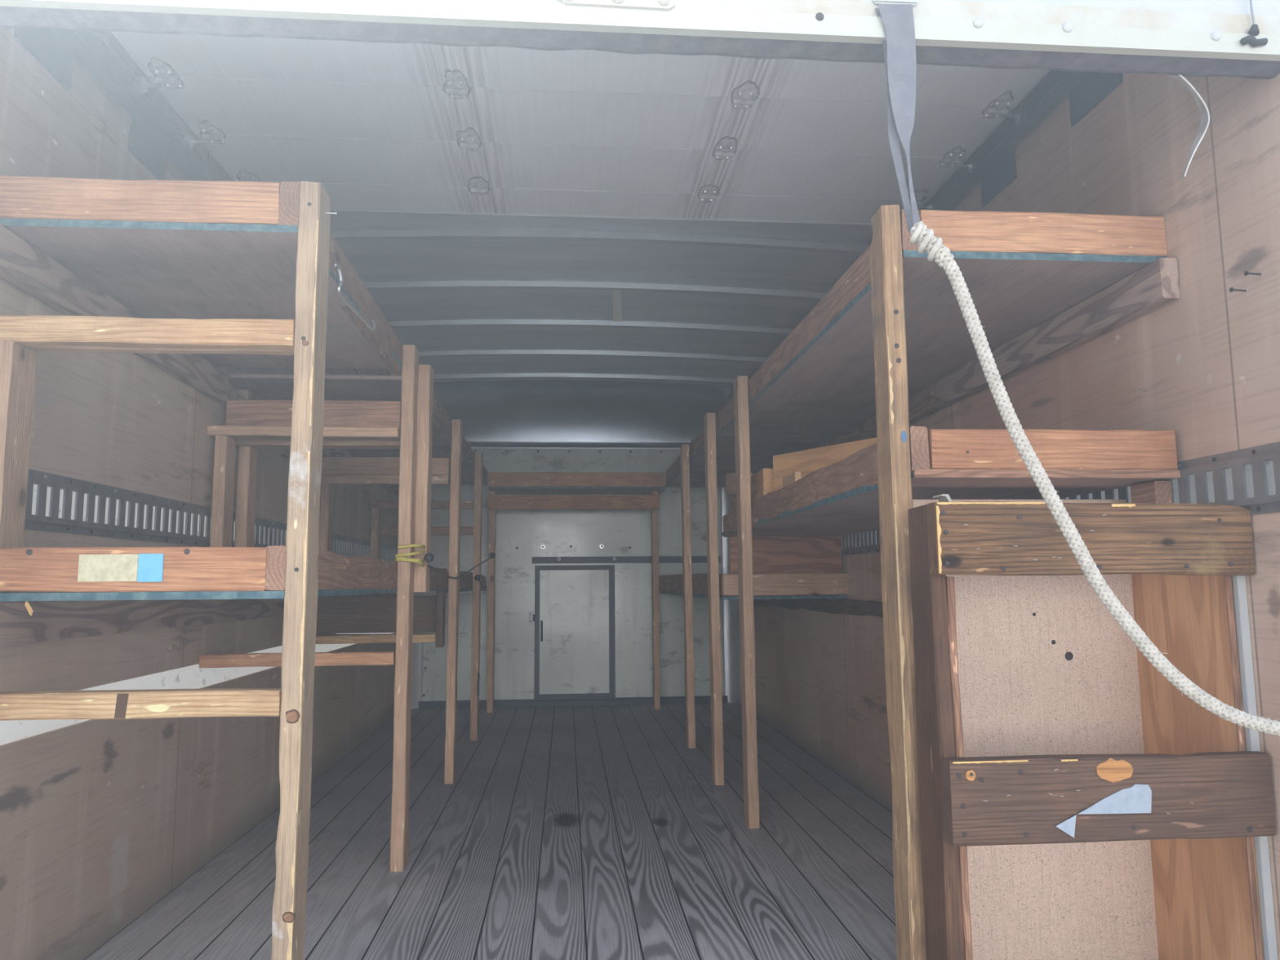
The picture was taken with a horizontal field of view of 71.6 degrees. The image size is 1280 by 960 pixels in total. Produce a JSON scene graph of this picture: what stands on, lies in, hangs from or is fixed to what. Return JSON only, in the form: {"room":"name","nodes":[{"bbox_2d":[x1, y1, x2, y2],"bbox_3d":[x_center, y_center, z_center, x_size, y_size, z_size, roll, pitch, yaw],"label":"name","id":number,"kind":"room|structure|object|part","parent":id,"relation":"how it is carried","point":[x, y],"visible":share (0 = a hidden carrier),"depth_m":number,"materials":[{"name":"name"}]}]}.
{"room":"box truck interior","nodes":[
{"label":"box truck interior","id":0,"kind":"room"},
{"bbox_2d":[0,27,398,959],"bbox_3d":[-1.474,0.187,3.866,0.040,2.480,5.260,0,-7,-5],"label":"wall","id":1,"kind":"structure","parent":0,"point":[101,820],"depth_m":2.26,"materials":[{"name":"brown wood"}]},
{"bbox_2d":[13,27,221,180],"bbox_3d":[-1.293,-0.908,2.347,0.067,0.124,1.650,0,-7,-5],"label":"trim","id":2,"kind":"structure","parent":1,"relation":"attached to","point":[153,136],"depth_m":2.18,"materials":[{"name":"paint"}]},
{"bbox_2d":[24,468,397,561],"bbox_3d":[-1.439,0.262,3.777,0.014,0.126,5.015,0,-7,-5],"label":"rail","id":3,"kind":"object","parent":1,"relation":"attached to","point":[343,545],"visible":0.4,"depth_m":2.29,"materials":[{"name":"metal"}]},
{"bbox_2d":[84,702,897,959],"bbox_3d":[-0.254,1.337,3.818,2.467,0.035,5.230,0,-7,-5],"label":"floor","id":4,"kind":"structure","parent":0,"point":[570,833],"depth_m":2.82,"materials":[{"name":"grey wood"}]},
{"bbox_2d":[0,175,488,959],"bbox_3d":[-1.107,0.474,3.762,0.676,1.683,4.462,0,-7,-5],"label":"storage rack","id":5,"kind":"object","parent":4,"relation":"on","point":[192,279],"depth_m":1.84,"materials":[{"name":"brown wood"}]},
{"bbox_3d":[-1.231,-0.025,1.719,0.046,0.482,0.087,0,-7,-5],"label":"wall leg","id":6,"kind":"part","parent":5,"relation":"part of","materials":[{"name":"brown wood"}]},
{"bbox_2d":[24,600,33,615],"bbox_3d":[-1.137,0.238,1.651,0.034,0.027,0.004,-5,-8,36],"label":"wood splinter","id":7,"kind":"object","parent":5,"relation":"hanging from","point":[28,608],"visible":1,"depth_m":1.65,"materials":[{"name":"beige wood"}]},
{"bbox_3d":[-1.003,0.166,1.674,0.107,0.051,0.002,0,-7,-5],"label":"tape strip","id":8,"kind":"part","parent":5,"relation":"part of","materials":[{"name":"beige paper"}]},
{"bbox_3d":[-0.973,0.421,1.669,0.588,0.050,0.043,0,-7,-5],"label":"cross rail","id":9,"kind":"part","parent":5,"relation":"part of","materials":[{"name":"brown wood"}]},
{"bbox_3d":[-0.979,-0.291,1.751,0.589,0.055,0.039,0,-7,-5],"label":"cross rail","id":10,"kind":"part","parent":5,"relation":"part of","materials":[{"name":"brown wood"}]},
{"bbox_3d":[-0.926,0.166,1.680,0.046,0.053,0.002,0,-7,-5],"label":"tape strip","id":11,"kind":"part","parent":5,"relation":"part of","materials":[{"name":"blue paper"}]},
{"bbox_3d":[-0.984,-0.283,1.805,0.589,0.047,0.039,0,-7,-5],"label":"cross rail","id":12,"kind":"part","parent":5,"relation":"part of","materials":[{"name":"brown wood"}]},
{"bbox_3d":[-1.321,0.103,2.808,0.039,0.481,0.087,0,-7,-5],"label":"wall leg","id":13,"kind":"part","parent":5,"relation":"part of","materials":[{"name":"brown wood"}]},
{"bbox_3d":[-1.319,0.126,2.967,0.040,0.470,0.086,0,-7,-5],"label":"wall leg","id":14,"kind":"part","parent":5,"relation":"part of","materials":[{"name":"brown wood"}]},
{"bbox_3d":[-1.067,0.561,2.776,0.590,0.043,0.036,0,-7,-5],"label":"cross rail","id":15,"kind":"part","parent":5,"relation":"part of","materials":[{"name":"brown wood"}]},
{"bbox_3d":[-0.663,0.236,1.738,0.043,1.683,0.088,0,-7,-5],"label":"post","id":16,"kind":"part","parent":5,"relation":"part of","materials":[{"name":"brown wood"}]},
{"bbox_3d":[-1.073,-0.151,2.859,0.590,0.035,0.086,0,-7,-5],"label":"cross rail","id":17,"kind":"part","parent":5,"relation":"part of","materials":[{"name":"brown wood"}]},
{"bbox_3d":[-1.083,-0.129,2.986,0.591,0.039,0.088,0,-7,-5],"label":"cross rail","id":18,"kind":"part","parent":5,"relation":"part of","materials":[{"name":"brown wood"}]},
{"bbox_3d":[-1.421,0.259,4.014,0.039,0.482,0.086,0,-7,-5],"label":"wall leg","id":19,"kind":"part","parent":5,"relation":"part of","materials":[{"name":"brown wood"}]},
{"bbox_2d":[324,211,337,215],"bbox_3d":[-0.637,-0.550,1.831,0.024,0.008,0.009,0,-7,-5],"label":"nail","id":20,"kind":"object","parent":5,"relation":"attached to","point":[335,212],"visible":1,"depth_m":1.83,"materials":[{"name":"silver metal"}]},
{"bbox_2d":[332,262,376,330],"bbox_3d":[-0.716,-0.443,2.239,0.017,0.068,0.411,0,-7,-5],"label":"rod","id":21,"kind":"object","parent":5,"relation":"attached to","point":[342,296],"visible":1,"depth_m":2.12,"materials":[{"name":"silver metal"}]},
{"bbox_3d":[-1.166,0.690,3.864,0.566,0.037,0.087,0,-7,-5],"label":"cross rail","id":22,"kind":"part","parent":5,"relation":"part of","materials":[{"name":"brown wood"}]},
{"bbox_3d":[-1.507,0.393,5.062,0.043,0.456,0.087,0,-7,-5],"label":"wall leg","id":23,"kind":"part","parent":5,"relation":"part of","materials":[{"name":"brown wood"}]},
{"bbox_3d":[-1.171,-0.002,4.045,0.590,0.042,0.039,0,-7,-5],"label":"cross rail","id":24,"kind":"part","parent":5,"relation":"part of","materials":[{"name":"brown wood"}]},
{"bbox_3d":[-0.752,0.382,2.843,0.042,1.649,0.087,0,-7,-5],"label":"post","id":25,"kind":"part","parent":5,"relation":"part of","materials":[{"name":"brown wood"}]},
{"bbox_2d":[394,543,434,566],"bbox_3d":[-0.726,0.251,2.876,0.123,0.082,0.142,0,-7,-5],"label":"cord","id":26,"kind":"object","parent":5,"relation":"attached to","point":[428,557],"visible":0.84,"depth_m":2.81,"materials":[{"name":"yellow fabric"}]},
{"bbox_3d":[-1.258,0.144,5.112,0.589,0.049,0.038,0,-7,-5],"label":"cross rail","id":27,"kind":"part","parent":5,"relation":"part of","materials":[{"name":"brown wood"}]},
{"bbox_3d":[-0.723,-0.007,2.966,0.042,0.757,0.087,0,-7,-5],"label":"hanging post","id":28,"kind":"part","parent":5,"relation":"part of","materials":[{"name":"brown wood"}]},
{"bbox_3d":[-0.846,0.533,4.030,0.042,1.624,0.088,0,-7,-5],"label":"post","id":29,"kind":"part","parent":5,"relation":"part of","materials":[{"name":"brown wood"}]},
{"bbox_2d":[427,551,495,578],"bbox_3d":[-0.869,0.411,4.539,0.042,0.196,3.256,0,-7,-5],"label":"cord","id":30,"kind":"object","parent":5,"relation":"attached to","point":[491,555],"visible":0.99,"depth_m":4.17,"materials":[{"name":"black rubber"}]},
{"bbox_3d":[-0.938,0.655,5.099,0.043,1.627,0.088,0,-7,-5],"label":"post","id":31,"kind":"part","parent":5,"relation":"part of","materials":[{"name":"brown wood"}]},
{"bbox_2d":[476,672,479,695],"bbox_3d":[-0.908,1.147,4.988,0.014,0.123,0.020,0,-7,-5],"label":"eye latch","id":32,"kind":"object","parent":5,"relation":"attached to","point":[478,675],"visible":1,"depth_m":4.98,"materials":[{"name":"black metal"}]},
{"bbox_2d":[474,574,486,589],"bbox_3d":[-0.907,0.580,5.057,0.070,0.082,0.036,0,-7,-5],"label":"hook","id":33,"kind":"object","parent":5,"relation":"hanging from","point":[477,577],"visible":1,"depth_m":5.05,"materials":[{"name":"black metal"}]},
{"bbox_2d":[486,471,665,712],"bbox_3d":[-0.446,0.780,6.237,1.231,1.634,0.399,0,-7,-5],"label":"wooden frame","id":34,"kind":"object","parent":4,"relation":"on","point":[571,490],"visible":1,"depth_m":6.17,"materials":[{"name":"brown wood"}]},
{"bbox_3d":[-1.032,0.836,6.166,0.045,1.516,0.088,0,-7,-5],"label":"post","id":35,"kind":"part","parent":34,"relation":"part of","materials":[{"name":"brown wood"}]},
{"bbox_3d":[0.109,0.837,6.260,0.045,1.517,0.088,0,-7,-5],"label":"post","id":36,"kind":"part","parent":34,"relation":"part of","materials":[{"name":"brown wood"}]},
{"bbox_2d":[658,204,1180,959],"bbox_3d":[0.608,0.518,4.106,0.634,1.648,4.810,0,-7,-5],"label":"storage rack","id":37,"kind":"object","parent":4,"relation":"on","point":[890,346],"visible":0.91,"depth_m":2.10,"materials":[{"name":"brown wood"}]},
{"bbox_3d":[0.259,0.616,4.819,0.043,1.624,0.087,0,-7,-5],"label":"post","id":38,"kind":"part","parent":37,"relation":"part of","materials":[{"name":"brown wood"}]},
{"bbox_3d":[0.330,0.510,3.958,0.043,1.630,0.088,0,-7,-5],"label":"post","id":39,"kind":"part","parent":37,"relation":"part of","materials":[{"name":"brown wood"}]},
{"bbox_2d":[730,494,751,512],"bbox_3d":[0.435,0.125,3.749,0.036,0.162,0.396,0,-7,-5],"label":"wood board","id":40,"kind":"object","parent":37,"relation":"on","point":[733,497],"visible":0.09,"depth_m":3.87,"materials":[{"name":"brown wood"}]},
{"bbox_2d":[725,472,752,493],"bbox_3d":[0.425,0.014,3.827,0.037,0.136,0.401,0,-7,-6],"label":"wood board","id":41,"kind":"object","parent":40,"relation":"on","point":[731,481],"visible":0.38,"depth_m":3.90,"materials":[{"name":"brown wood"}]},
{"bbox_3d":[0.393,0.429,3.286,0.043,1.641,0.088,0,-7,-5],"label":"post","id":42,"kind":"part","parent":37,"relation":"part of","materials":[{"name":"brown wood"}]},
{"bbox_2d":[751,468,773,502],"bbox_3d":[0.466,0.067,3.375,0.040,0.196,0.221,0,-7,-5],"label":"wood block","id":43,"kind":"object","parent":37,"relation":"on","point":[762,482],"visible":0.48,"depth_m":3.29,"materials":[{"name":"brown wood"}]},
{"bbox_3d":[0.658,0.338,4.008,0.512,0.165,0.015,0,-7,-5],"label":"panel","id":44,"kind":"part","parent":37,"relation":"part of","materials":[{"name":"red wood"}]},
{"bbox_2d":[782,471,800,487],"bbox_3d":[0.505,0.048,2.950,0.021,0.136,0.133,1,-7,-9],"label":"wood block","id":45,"kind":"object","parent":37,"relation":"on","point":[790,478],"visible":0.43,"depth_m":2.93,"materials":[{"name":"brown wood"}]},
{"bbox_2d":[773,437,876,490],"bbox_3d":[0.661,-0.001,2.969,0.020,0.237,0.609,4,-8,-34],"label":"plywood offcut","id":46,"kind":"object","parent":37,"relation":"on","point":[805,462],"visible":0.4,"depth_m":3.06,"materials":[{"name":"brown wood"}]},
{"bbox_3d":[0.518,0.253,1.771,0.044,1.640,0.087,0,-7,-5],"label":"post","id":47,"kind":"part","parent":37,"relation":"part of","materials":[{"name":"brown wood"}]},
{"bbox_2d":[901,431,906,442],"bbox_3d":[0.525,-0.086,1.768,0.011,0.024,0.002,0,-7,-5],"label":"sticker","id":48,"kind":"object","parent":37,"relation":"attached to","point":[904,433],"depth_m":1.77,"materials":[{"name":"blue paper"}]},
{"bbox_2d":[907,493,1278,959],"bbox_3d":[0.816,0.543,1.725,0.602,1.046,0.352,0,-7,-5],"label":"wooden bin","id":49,"kind":"object","parent":4,"relation":"on","point":[1034,707],"depth_m":1.68,"materials":[{"name":"brown wood"}]},
{"bbox_3d":[0.542,0.551,1.619,0.034,1.009,0.109,0,-7,-5],"label":"corner post","id":50,"kind":"part","parent":49,"relation":"part of","materials":[{"name":"brown wood"}]},
{"bbox_3d":[0.579,0.042,1.679,0.034,0.026,0.040,0,-7,-5],"label":"curled strip","id":51,"kind":"part","parent":49,"relation":"part of","materials":[{"name":"white paper"}]},
{"bbox_3d":[0.562,0.621,1.651,0.016,0.878,0.182,0,-7,-5],"label":"panel","id":52,"kind":"part","parent":49,"relation":"part of","materials":[{"name":"brown wood"}]},
{"bbox_3d":[0.817,0.525,1.897,0.533,0.970,0.006,0,-7,-5],"label":"panel","id":53,"kind":"part","parent":49,"relation":"part of","materials":[{"name":"beige wood"}]},
{"bbox_2d":[1055,783,1151,837],"bbox_3d":[0.807,0.575,1.544,0.179,0.087,0.002,0,-7,-5],"label":"tape","id":54,"kind":"object","parent":49,"relation":"attached to","point":[1137,798],"visible":1,"depth_m":1.55,"materials":[{"name":"white paper"}]},
{"bbox_3d":[1.101,0.576,1.769,0.012,0.984,0.305,0,-7,-5],"label":"panel","id":55,"kind":"part","parent":49,"relation":"part of","materials":[{"name":"brown wood"}]},
{"bbox_2d":[422,448,724,701],"bbox_3d":[-0.472,0.692,6.475,2.387,1.862,0.023,0,-7,-5],"label":"wall","id":56,"kind":"structure","parent":0,"point":[521,535],"depth_m":6.47,"materials":[{"name":"grey metal"}]},
{"bbox_2d":[411,593,424,709],"bbox_3d":[-1.611,0.684,6.327,0.035,1.860,0.163,-6,-9,40],"label":"trim","id":57,"kind":"structure","parent":56,"relation":"attached to","point":[417,647],"depth_m":6.29,"materials":[{"name":"white metal"}]},
{"bbox_2d":[417,695,727,708],"bbox_3d":[-0.464,1.590,6.357,2.207,0.050,0.012,0,-7,-5],"label":"baseboard","id":58,"kind":"structure","parent":56,"relation":"attached to","point":[698,700],"depth_m":6.31,"materials":[{"name":"paint"}]},
{"bbox_2d":[528,564,683,706],"bbox_3d":[-0.247,1.115,6.401,1.115,1.000,0.070,0,-7,-5],"label":"door","id":59,"kind":"structure","parent":56,"relation":"in","point":[573,617],"depth_m":6.39,"materials":[{"name":"paint"}]},
{"bbox_3d":[-0.786,0.995,6.396,0.039,0.097,0.018,0,-7,-5],"label":"latch plate","id":60,"kind":"part","parent":59,"relation":"part of","materials":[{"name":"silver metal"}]},
{"bbox_3d":[-0.740,1.094,6.382,0.036,0.955,0.030,0,-7,-5],"label":"frame","id":61,"kind":"part","parent":59,"relation":"part of","materials":[{"name":"paint"}]},
{"bbox_3d":[-0.704,1.083,6.358,0.014,0.151,0.051,0,-7,-7],"label":"handle","id":62,"kind":"part","parent":59,"relation":"part of","materials":[{"name":"black metal"}]},
{"bbox_3d":[-0.469,1.549,6.352,0.499,0.040,0.030,0,-7,-5],"label":"frame","id":63,"kind":"part","parent":59,"relation":"part of","materials":[{"name":"paint"}]},
{"bbox_3d":[-0.477,0.638,6.457,0.499,0.035,0.030,0,-7,-5],"label":"frame","id":64,"kind":"part","parent":59,"relation":"part of","materials":[{"name":"paint"}]},
{"bbox_3d":[-0.232,1.593,6.356,1.090,0.040,0.050,0,-7,-5],"label":"sill","id":65,"kind":"part","parent":59,"relation":"part of","materials":[{"name":"paint"}]},
{"bbox_3d":[-0.203,1.095,6.427,0.043,0.955,0.030,0,-7,-5],"label":"frame","id":66,"kind":"part","parent":59,"relation":"part of","materials":[{"name":"paint"}]},
{"bbox_2d":[532,555,719,563],"bbox_3d":[-0.096,0.583,6.496,1.380,0.048,0.028,0,-7,-5],"label":"trim","id":67,"kind":"structure","parent":56,"relation":"attached to","point":[639,559],"depth_m":6.48,"materials":[{"name":"paint"}]},
{"bbox_2d":[720,487,741,703],"bbox_3d":[0.676,0.688,6.516,0.163,1.860,0.035,-6,-9,40],"label":"trim","id":68,"kind":"structure","parent":56,"relation":"attached to","point":[731,613],"depth_m":6.49,"materials":[{"name":"metal"}]},
{"bbox_2d":[329,211,873,449],"bbox_3d":[-0.270,-0.754,4.056,2.411,0.465,5.220,0,-7,-5],"label":"ceiling","id":69,"kind":"structure","parent":0,"point":[512,317],"depth_m":4.60,"materials":[{"name":"metal"}]},
{"bbox_2d":[612,289,622,321],"bbox_3d":[-0.108,-0.830,4.230,0.042,0.155,0.006,-1,-6,-5],"label":"paper tag","id":70,"kind":"object","parent":69,"relation":"hanging from","point":[617,303],"visible":1,"depth_m":4.23,"materials":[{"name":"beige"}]},
{"bbox_2d":[0,0,1279,79],"bbox_3d":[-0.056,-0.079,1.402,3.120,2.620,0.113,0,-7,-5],"label":"header","id":71,"kind":"structure","parent":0,"point":[1184,37],"depth_m":1.47,"materials":[{"name":"white metal"}]},
{"bbox_2d":[559,0,675,10],"bbox_3d":[-0.037,-0.793,1.431,0.187,0.066,0.017,0,-7,-5],"label":"plate","id":72,"kind":"object","parent":71,"relation":"attached to","point":[660,5],"visible":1,"depth_m":1.43,"materials":[{"name":"white metal"}]},
{"bbox_2d":[873,0,919,231],"bbox_3d":[0.424,-0.627,1.472,0.075,0.442,0.058,0,-7,-5],"label":"strap","id":73,"kind":"object","parent":71,"relation":"hanging from","point":[897,15],"visible":0.98,"depth_m":1.46,"materials":[{"name":"grey fabric"}]},
{"bbox_2d":[909,221,1279,736],"bbox_3d":[0.711,-0.017,1.377,0.541,0.820,0.045,-1,-7,5],"label":"rope","id":74,"kind":"object","parent":73,"relation":"hanging from","point":[924,237],"visible":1,"depth_m":1.37,"materials":[{"name":"fabric"}]},
{"bbox_3d":[-0.062,-1.072,1.496,3.120,0.625,0.045,0,-7,-5],"label":"header panel","id":75,"kind":"part","parent":71,"relation":"part of","materials":[{"name":"white paint"}]},
{"bbox_2d":[1170,74,1209,179],"bbox_3d":[0.969,-0.639,1.592,0.105,0.200,0.051,1,-7,-13],"label":"strip","id":76,"kind":"object","parent":71,"relation":"hanging from","point":[1204,112],"visible":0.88,"depth_m":1.59,"materials":[{"name":"plastic"}]},
{"bbox_2d":[1240,0,1267,46],"bbox_3d":[1.046,-0.797,1.521,0.046,0.118,0.018,0,-7,-5],"label":"hook","id":77,"kind":"object","parent":71,"relation":"attached to","point":[1254,30],"visible":1,"depth_m":1.51,"materials":[{"name":"metal"}]},
{"bbox_2d":[752,70,1279,959],"bbox_3d":[0.945,0.191,4.066,0.040,2.480,5.260,0,-7,-5],"label":"wall","id":78,"kind":"structure","parent":0,"point":[1202,366],"depth_m":1.89,"materials":[{"name":"brown wood"}]},
{"bbox_2d":[111,31,1051,225],"bbox_3d":[-0.117,-0.978,2.403,2.280,0.063,1.351,0,-7,-5],"label":"door","id":79,"kind":"structure","parent":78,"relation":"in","point":[383,127],"depth_m":2.46,"materials":[{"name":"grey metal"}]},
{"bbox_3d":[-0.164,-0.932,2.970,2.240,0.018,0.197,0,-7,-5],"label":"panel","id":80,"kind":"part","parent":79,"relation":"part of","materials":[{"name":"grey metal"}]},
{"bbox_3d":[-0.120,-0.995,2.438,2.240,0.018,0.279,0,-7,-5],"label":"panel","id":81,"kind":"part","parent":79,"relation":"part of","materials":[{"name":"grey metal"}]},
{"bbox_3d":[-0.143,-0.961,2.724,2.240,0.018,0.288,0,-7,-5],"label":"panel","id":82,"kind":"part","parent":79,"relation":"part of","materials":[{"name":"grey metal"}]},
{"bbox_3d":[-0.096,-1.027,2.155,2.240,0.018,0.280,0,-7,-5],"label":"panel","id":83,"kind":"part","parent":79,"relation":"part of","materials":[{"name":"grey metal"}]},
{"bbox_2d":[918,70,1123,211],"bbox_3d":[1.018,-0.904,2.538,0.069,0.124,1.650,0,-7,-5],"label":"trim","id":84,"kind":"structure","parent":78,"relation":"attached to","point":[995,158],"depth_m":2.40,"materials":[{"name":"paint"}]},
{"bbox_2d":[804,441,1279,555],"bbox_3d":[0.926,0.274,3.972,0.014,0.123,5.015,0,-7,-5],"label":"rail","id":85,"kind":"object","parent":78,"relation":"attached to","point":[1256,456],"visible":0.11,"depth_m":1.69,"materials":[{"name":"metal"}]},
{"bbox_2d":[1229,287,1246,292],"bbox_3d":[1.110,-0.352,1.645,0.032,0.008,0.009,0,-7,-5],"label":"nail","id":86,"kind":"object","parent":78,"relation":"attached to","point":[1231,290],"visible":1,"depth_m":1.65,"materials":[{"name":"grey metal"}]},
{"bbox_2d":[1244,271,1261,275],"bbox_3d":[1.113,-0.374,1.610,0.032,0.008,0.009,0,-7,-5],"label":"nail","id":87,"kind":"object","parent":78,"relation":"attached to","point":[1246,273],"visible":1,"depth_m":1.61,"materials":[{"name":"grey metal"}]}
]}

